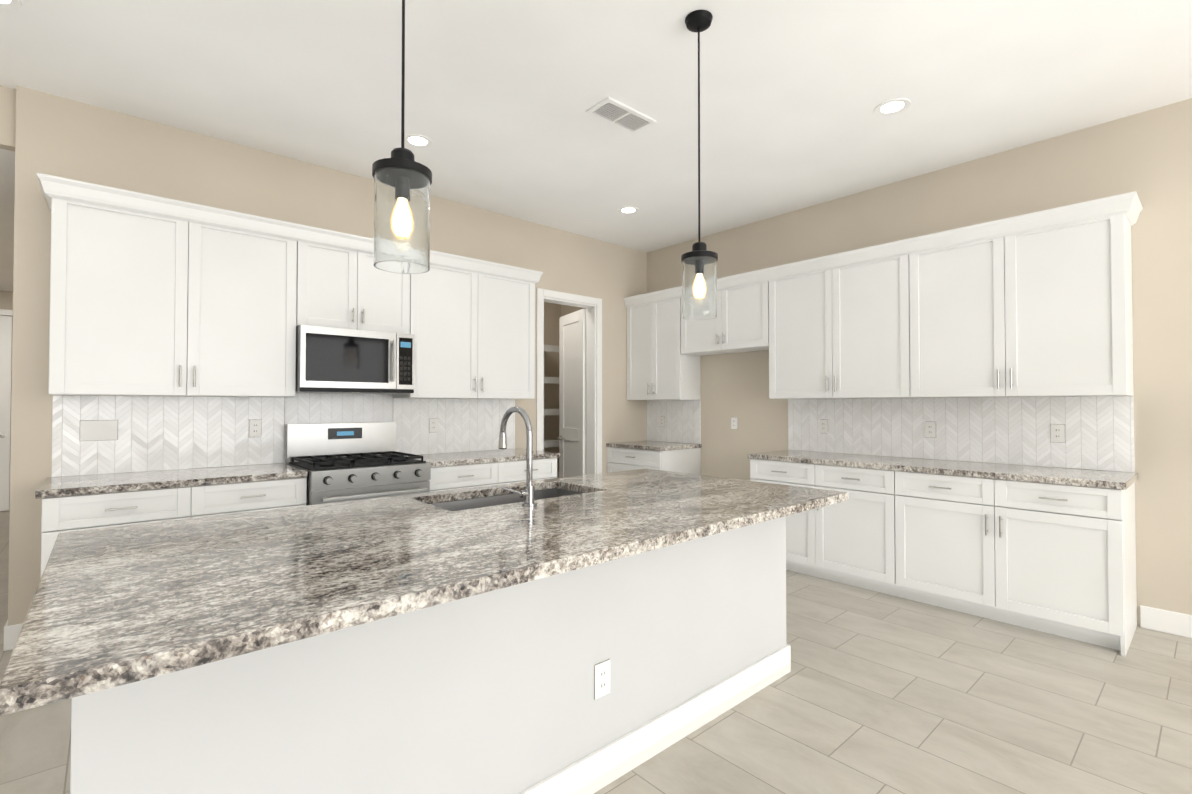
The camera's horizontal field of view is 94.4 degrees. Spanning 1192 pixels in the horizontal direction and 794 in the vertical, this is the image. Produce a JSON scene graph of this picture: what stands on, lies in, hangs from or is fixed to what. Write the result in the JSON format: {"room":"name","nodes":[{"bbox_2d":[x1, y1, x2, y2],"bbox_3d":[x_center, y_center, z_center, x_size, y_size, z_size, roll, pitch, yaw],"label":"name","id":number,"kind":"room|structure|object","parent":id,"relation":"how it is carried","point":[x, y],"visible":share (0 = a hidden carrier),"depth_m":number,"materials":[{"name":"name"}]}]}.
{"room":"kitchen","nodes":[
{"label":"kitchen","id":0,"kind":"room"},
{"bbox_2d":[0,149,14,291],"bbox_3d":[-5.623,-1.396,4.735,1.400,0.080,5.560,1,-1,-41],"label":"ceiling","id":1,"kind":"structure","parent":0,"point":[7,179],"depth_m":4.19,"materials":[{"name":"paint"}]},
{"bbox_2d":[0,85,14,315],"bbox_3d":[-3.757,-0.177,2.602,1.380,3.065,0.080,1,-1,-41],"label":"wall","id":2,"kind":"structure","parent":0,"point":[7,117],"depth_m":3.04,"materials":[{"name":"paint"}]},
{"bbox_2d":[9,89,15,510],"bbox_3d":[-5.066,-0.138,5.248,0.140,3.065,5.780,1,-1,-41],"label":"wall","id":3,"kind":"structure","parent":0,"point":[15,89],"depth_m":3.05,"materials":[{"name":"paint"}]},
{"bbox_2d":[0,315,11,510],"bbox_3d":[-7.588,0.197,6.603,0.800,2.420,0.098,1,-1,-41],"label":"hall door","id":4,"kind":"structure","parent":3,"relation":"in","point":[5,370],"depth_m":6.85,"materials":[{"name":"white wood"}]},
{"bbox_2d":[0,309,12,315],"bbox_3d":[-7.623,0.161,6.643,0.960,2.510,0.016,1,-1,-41],"label":"door frame","id":5,"kind":"structure","parent":3,"relation":"attached to","point":[6,312],"depth_m":6.89,"materials":[{"name":"white wood"}]},
{"bbox_2d":[8,85,646,625],"bbox_3d":[-1.338,-0.146,4.698,5.000,3.065,0.140,1,-1,-41],"label":"wall","id":6,"kind":"structure","parent":0,"point":[62,137],"depth_m":3.52,"materials":[{"name":"paint"}]},
{"bbox_2d":[3,620,22,650],"bbox_3d":[-1.579,1.318,4.454,4.374,0.130,0.154,1,-1,-41],"label":"baseboard","id":7,"kind":"structure","parent":6,"relation":"attached to","point":[11,633],"depth_m":2.97,"materials":[{"name":"white wood"}]},
{"bbox_2d":[45,185,308,396],"bbox_3d":[-2.481,-0.539,3.381,1.215,1.067,0.326,1,-1,-41],"label":"upper cabinet","id":8,"kind":"object","parent":6,"relation":"attached to","point":[151,295],"depth_m":3.18,"materials":[{"name":"white wood"}]},
{"bbox_2d":[52,393,514,476],"bbox_3d":[-1.898,0.319,4.097,3.055,0.689,0.008,1,-1,-41],"label":"backsplash","id":9,"kind":"structure","parent":6,"relation":"attached to","point":[156,433],"depth_m":3.64,"materials":[{"name":"white tile"}]},
{"bbox_2d":[80,420,117,440],"bbox_3d":[-2.890,0.194,3.210,0.166,0.119,0.009,1,-1,-41],"label":"light switch","id":10,"kind":"object","parent":9,"relation":"attached to","point":[95,430],"visible":1,"depth_m":3.21,"materials":[{"name":"grey plastic"}]},
{"bbox_2d":[249,419,261,436],"bbox_3d":[-2.303,0.212,3.730,0.074,0.119,0.006,1,-1,-41],"label":"electrical outlet","id":11,"kind":"object","parent":9,"relation":"attached to","point":[255,428],"visible":1,"depth_m":3.73,"materials":[{"name":"grey plastic"}]},
{"bbox_2d":[429,418,437,432],"bbox_3d":[-1.347,0.235,4.574,0.074,0.119,0.006,1,-1,-41],"label":"electrical outlet","id":12,"kind":"object","parent":9,"relation":"attached to","point":[433,424],"visible":1,"depth_m":4.57,"materials":[{"name":"grey plastic"}]},
{"bbox_2d":[309,233,412,333],"bbox_3d":[-1.784,-0.764,3.999,0.765,0.599,0.326,1,-1,-41],"label":"upper cabinet","id":13,"kind":"object","parent":6,"relation":"attached to","point":[346,290],"depth_m":3.86,"materials":[{"name":"white wood"}]},
{"bbox_2d":[296,325,413,393],"bbox_3d":[-1.742,-0.245,3.943,0.758,0.431,0.455,1,-1,-41],"label":"microwave","id":14,"kind":"object","parent":13,"relation":"attached to","point":[337,360],"visible":0.96,"depth_m":3.77,"materials":[{"name":"silver metal"}]},
{"bbox_2d":[393,257,536,398],"bbox_3d":[-1.095,-0.521,4.604,1.198,1.067,0.326,1,-1,-41],"label":"upper cabinet","id":15,"kind":"object","parent":6,"relation":"attached to","point":[474,325],"depth_m":4.47,"materials":[{"name":"white wood"}]},
{"bbox_2d":[536,288,601,474],"bbox_3d":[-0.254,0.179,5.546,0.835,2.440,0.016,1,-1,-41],"label":"door frame","id":16,"kind":"structure","parent":6,"relation":"attached to","point":[541,293],"depth_m":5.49,"materials":[{"name":"white wood"}]},
{"bbox_2d":[557,309,585,477],"bbox_3d":[-0.269,0.231,6.176,0.161,2.340,0.650,0,-1,-26],"label":"pantry door","id":17,"kind":"structure","parent":6,"relation":"in","point":[572,393],"depth_m":6.14,"materials":[{"name":"white wood"}]},
{"bbox_2d":[544,302,560,471],"bbox_3d":[-1.438,-0.115,6.744,2.440,3.065,0.140,1,-1,-41],"label":"wall","id":18,"kind":"structure","parent":0,"point":[552,313],"depth_m":7.39,"materials":[{"name":"paint"}]},
{"bbox_2d":[0,511,1191,793],"bbox_3d":[-2.261,1.390,1.565,10.780,0.100,14.980,1,-1,-41],"label":"floor","id":19,"kind":"structure","parent":0,"point":[876,693],"depth_m":2.32,"materials":[{"name":"tile"}]},
{"bbox_2d":[41,477,306,576],"bbox_3d":[-2.395,0.927,3.214,1.152,0.875,0.658,1,-1,-41],"label":"base cabinet","id":20,"kind":"object","parent":19,"relation":"on","point":[80,512],"visible":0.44,"depth_m":2.92,"materials":[{"name":"white wood"}]},
{"bbox_2d":[35,463,307,498],"bbox_3d":[-2.410,0.469,3.222,1.171,0.038,0.635,1,-1,-41],"label":"countertop","id":21,"kind":"structure","parent":20,"relation":"on","point":[49,487],"depth_m":3.06,"materials":[{"name":"stone"}]},
{"bbox_2d":[285,422,430,505],"bbox_3d":[-1.632,0.781,3.804,0.758,1.185,0.727,1,-1,-41],"label":"range","id":22,"kind":"object","parent":19,"relation":"on","point":[340,462],"visible":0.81,"depth_m":3.77,"materials":[{"name":"silver metal"}]},
{"bbox_2d":[70,516,790,793],"bbox_3d":[-0.353,0.913,2.258,2.600,0.875,1.030,1,-1,-41],"label":"kitchen island","id":23,"kind":"object","parent":19,"relation":"on","point":[491,692],"visible":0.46,"depth_m":1.61,"materials":[{"name":"paint"}]},
{"bbox_2d":[0,468,848,715],"bbox_3d":[-0.264,0.453,2.147,2.685,0.038,1.292,1,-1,-41],"label":"island countertop","id":24,"kind":"structure","parent":23,"relation":"on","point":[112,607],"depth_m":1.42,"materials":[{"name":"stone"}]},
{"bbox_2d":[430,488,581,510],"bbox_3d":[-0.375,0.589,2.509,0.848,0.221,0.448,1,-1,-41],"label":"sink","id":25,"kind":"object","parent":24,"relation":"in","point":[465,504],"visible":0.04,"depth_m":2.68,"materials":[{"name":"silver metal"}]},
{"bbox_2d":[498,406,536,506],"bbox_3d":[-0.367,0.237,2.247,0.162,0.398,0.249,1,-1,-41],"label":"faucet","id":26,"kind":"object","parent":24,"relation":"on","point":[527,493],"visible":1,"depth_m":2.20,"materials":[{"name":"silver metal"}]},
{"bbox_2d":[594,659,609,699],"bbox_3d":[0.023,0.980,1.916,0.074,0.119,0.006,1,-1,-41],"label":"outlet","id":27,"kind":"object","parent":23,"relation":"attached to","point":[601,679],"visible":1,"depth_m":1.91,"materials":[{"name":"white plastic"}]},
{"bbox_2d":[428,458,556,491],"bbox_3d":[-0.952,0.946,4.488,1.158,0.875,0.658,1,-1,-41],"label":"base cabinet","id":28,"kind":"object","parent":19,"relation":"on","point":[464,476],"visible":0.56,"depth_m":4.22,"materials":[{"name":"white wood"}]},
{"bbox_2d":[407,449,559,466],"bbox_3d":[-0.952,0.489,4.510,1.177,0.038,0.635,1,-1,-41],"label":"countertop","id":29,"kind":"structure","parent":28,"relation":"on","point":[463,458],"depth_m":4.35,"materials":[{"name":"stone"}]},
{"bbox_2d":[544,345,558,477],"bbox_3d":[-1.312,0.378,6.485,2.005,2.070,0.395,1,-1,-41],"label":"shelf","id":30,"kind":"object","parent":19,"relation":"on","point":[551,380],"visible":0.02,"depth_m":6.87,"materials":[{"name":"white wood"}]},
{"bbox_2d":[607,447,700,474],"bbox_3d":[0.587,0.965,5.778,0.658,0.875,0.759,1,-1,-41],"label":"base cabinet","id":31,"kind":"object","parent":19,"relation":"on","point":[680,461],"visible":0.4,"depth_m":5.56,"materials":[{"name":"white wood"}]},
{"bbox_2d":[606,441,701,450],"bbox_3d":[0.601,0.508,5.787,0.635,0.038,0.774,1,-1,-41],"label":"countertop","id":32,"kind":"structure","parent":31,"relation":"on","point":[655,445],"depth_m":5.65,"materials":[{"name":"stone"}]},
{"bbox_2d":[750,459,881,592],"bbox_3d":[1.897,0.943,4.323,0.622,0.876,1.181,1,-1,-41],"label":"base cabinet","id":33,"kind":"object","parent":19,"relation":"on","point":[841,542],"depth_m":4.04,"materials":[{"name":"white wood"}]},
{"bbox_2d":[882,470,1136,655],"bbox_3d":[2.598,0.932,3.529,0.622,0.876,1.181,1,-1,-41],"label":"base cabinet","id":34,"kind":"object","parent":19,"relation":"on","point":[1057,559],"depth_m":3.24,"materials":[{"name":"white wood"}]},
{"bbox_2d":[748,450,1137,489],"bbox_3d":[2.242,0.480,3.928,0.635,0.038,2.270,1,-1,-41],"label":"countertop","id":35,"kind":"structure","parent":34,"relation":"on","point":[1089,478],"depth_m":3.57,"materials":[{"name":"stone"}]},
{"bbox_2d":[0,0,1191,252],"bbox_3d":[-0.904,-1.798,0.076,10.780,0.100,10.880,1,-1,-41],"label":"ceiling","id":36,"kind":"structure","parent":0,"point":[502,96],"depth_m":3.00,"materials":[{"name":"paint"}]},
{"bbox_2d":[0,0,21,9],"bbox_3d":[-2.570,-1.710,2.339,0.190,0.006,0.190,1,-1,-41],"label":"recessed light","id":37,"kind":"object","parent":36,"relation":"in","point":[11,4],"visible":1,"depth_m":2.40,"materials":[{"name":"white plastic"}]},
{"bbox_2d":[372,0,431,273],"bbox_3d":[-0.554,-1.047,1.588,0.162,1.353,0.162,1,-1,-41],"label":"pendant light","id":38,"kind":"object","parent":36,"relation":"hanging from","point":[402,180],"visible":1,"depth_m":1.52,"materials":[{"name":"clear glass"}]},
{"bbox_2d":[404,134,432,147],"bbox_3d":[-1.178,-1.691,3.648,0.190,0.006,0.190,1,-1,-41],"label":"recessed light","id":39,"kind":"object","parent":36,"relation":"in","point":[417,141],"visible":0.96,"depth_m":3.65,"materials":[{"name":"white plastic"}]},
{"bbox_2d":[586,97,655,133],"bbox_3d":[0.155,-1.693,3.332,0.400,0.012,0.200,1,-1,-41],"label":"ceiling vent","id":40,"kind":"object","parent":36,"relation":"in","point":[614,112],"visible":0.98,"depth_m":3.32,"materials":[{"name":"white metal"}]},
{"bbox_2d":[618,206,638,213],"bbox_3d":[0.291,-1.671,4.946,0.190,0.006,0.190,1,-1,-41],"label":"recessed light","id":41,"kind":"object","parent":36,"relation":"in","point":[628,210],"visible":1,"depth_m":4.94,"materials":[{"name":"white plastic"}]},
{"bbox_2d":[681,10,717,319],"bbox_3d":[0.465,-1.033,2.488,0.162,1.353,0.162,1,-1,-41],"label":"pendant light","id":42,"kind":"object","parent":36,"relation":"hanging from","point":[699,281],"visible":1,"depth_m":2.43,"materials":[{"name":"clear glass"}]},
{"bbox_2d":[874,98,910,115],"bbox_3d":[1.736,-1.697,3.234,0.190,0.006,0.190,1,-1,-41],"label":"recessed light","id":43,"kind":"object","parent":36,"relation":"in","point":[890,107],"visible":1,"depth_m":3.23,"materials":[{"name":"white plastic"}]},
{"bbox_2d":[561,98,1191,626],"bbox_3d":[3.037,-0.162,3.626,0.140,3.065,10.740,1,-1,-41],"label":"wall","id":44,"kind":"structure","parent":0,"point":[1147,156],"depth_m":3.49,"materials":[{"name":"paint"}]},
{"bbox_2d":[625,291,703,399],"bbox_3d":[0.735,-0.502,5.883,0.326,1.067,0.830,1,-1,-41],"label":"upper cabinet","id":45,"kind":"object","parent":44,"relation":"attached to","point":[659,366],"depth_m":5.73,"materials":[{"name":"white wood"}]},
{"bbox_2d":[687,275,766,354],"bbox_3d":[1.292,-0.740,5.256,0.326,0.609,0.976,1,-1,-41],"label":"upper cabinet","id":46,"kind":"object","parent":44,"relation":"attached to","point":[740,323],"depth_m":5.05,"materials":[{"name":"white wood"}]},
{"bbox_2d":[731,417,737,428],"bbox_3d":[1.357,0.257,5.411,0.006,0.119,0.074,1,-1,-41],"label":"outlet","id":47,"kind":"object","parent":44,"relation":"attached to","point":[734,422],"visible":1,"depth_m":5.41,"materials":[{"name":"grey plastic"}]},
{"bbox_2d":[759,247,898,398],"bbox_3d":[1.987,-0.523,4.465,0.326,1.067,1.244,1,-1,-41],"label":"upper cabinet","id":48,"kind":"object","parent":44,"relation":"attached to","point":[833,327],"depth_m":4.34,"materials":[{"name":"white wood"}]},
{"bbox_2d":[647,396,1134,471],"bbox_3d":[1.900,0.245,4.795,0.008,0.456,3.987,1,-1,-41],"label":"backsplash","id":49,"kind":"structure","parent":44,"relation":"attached to","point":[1099,432],"depth_m":3.97,"materials":[{"name":"white tile"}]},
{"bbox_2d":[660,416,664,426],"bbox_3d":[0.731,0.273,6.106,0.006,0.119,0.074,1,-1,-41],"label":"outlet","id":50,"kind":"object","parent":49,"relation":"attached to","point":[662,421],"visible":1,"depth_m":6.10,"materials":[{"name":"grey plastic"}]},
{"bbox_2d":[819,419,827,432],"bbox_3d":[1.949,0.252,4.727,0.006,0.119,0.074,1,-1,-41],"label":"electrical outlet","id":51,"kind":"object","parent":49,"relation":"attached to","point":[823,425],"visible":1,"depth_m":4.72,"materials":[{"name":"grey plastic"}]},
{"bbox_2d":[925,422,935,437],"bbox_3d":[2.492,0.243,4.113,0.006,0.119,0.074,1,-1,-41],"label":"electrical outlet","id":52,"kind":"object","parent":49,"relation":"attached to","point":[930,429],"visible":1,"depth_m":4.11,"materials":[{"name":"grey plastic"}]},
{"bbox_2d":[1050,424,1064,442],"bbox_3d":[2.979,0.234,3.561,0.006,0.119,0.074,1,-1,-41],"label":"electrical outlet","id":53,"kind":"object","parent":49,"relation":"attached to","point":[1057,433],"visible":1,"depth_m":3.56,"materials":[{"name":"grey plastic"}]},
{"bbox_2d":[895,203,1134,397],"bbox_3d":[2.709,-0.535,3.648,0.326,1.067,1.181,1,-1,-41],"label":"upper cabinet","id":54,"kind":"object","parent":44,"relation":"attached to","point":[1037,304],"depth_m":3.46,"materials":[{"name":"white wood"}]},
{"bbox_2d":[1140,605,1191,637],"bbox_3d":[3.812,1.290,2.611,0.014,0.130,8.225,1,-1,-41],"label":"baseboard","id":55,"kind":"structure","parent":44,"relation":"attached to","point":[1167,621],"depth_m":3.19,"materials":[{"name":"white wood"}]}
]}

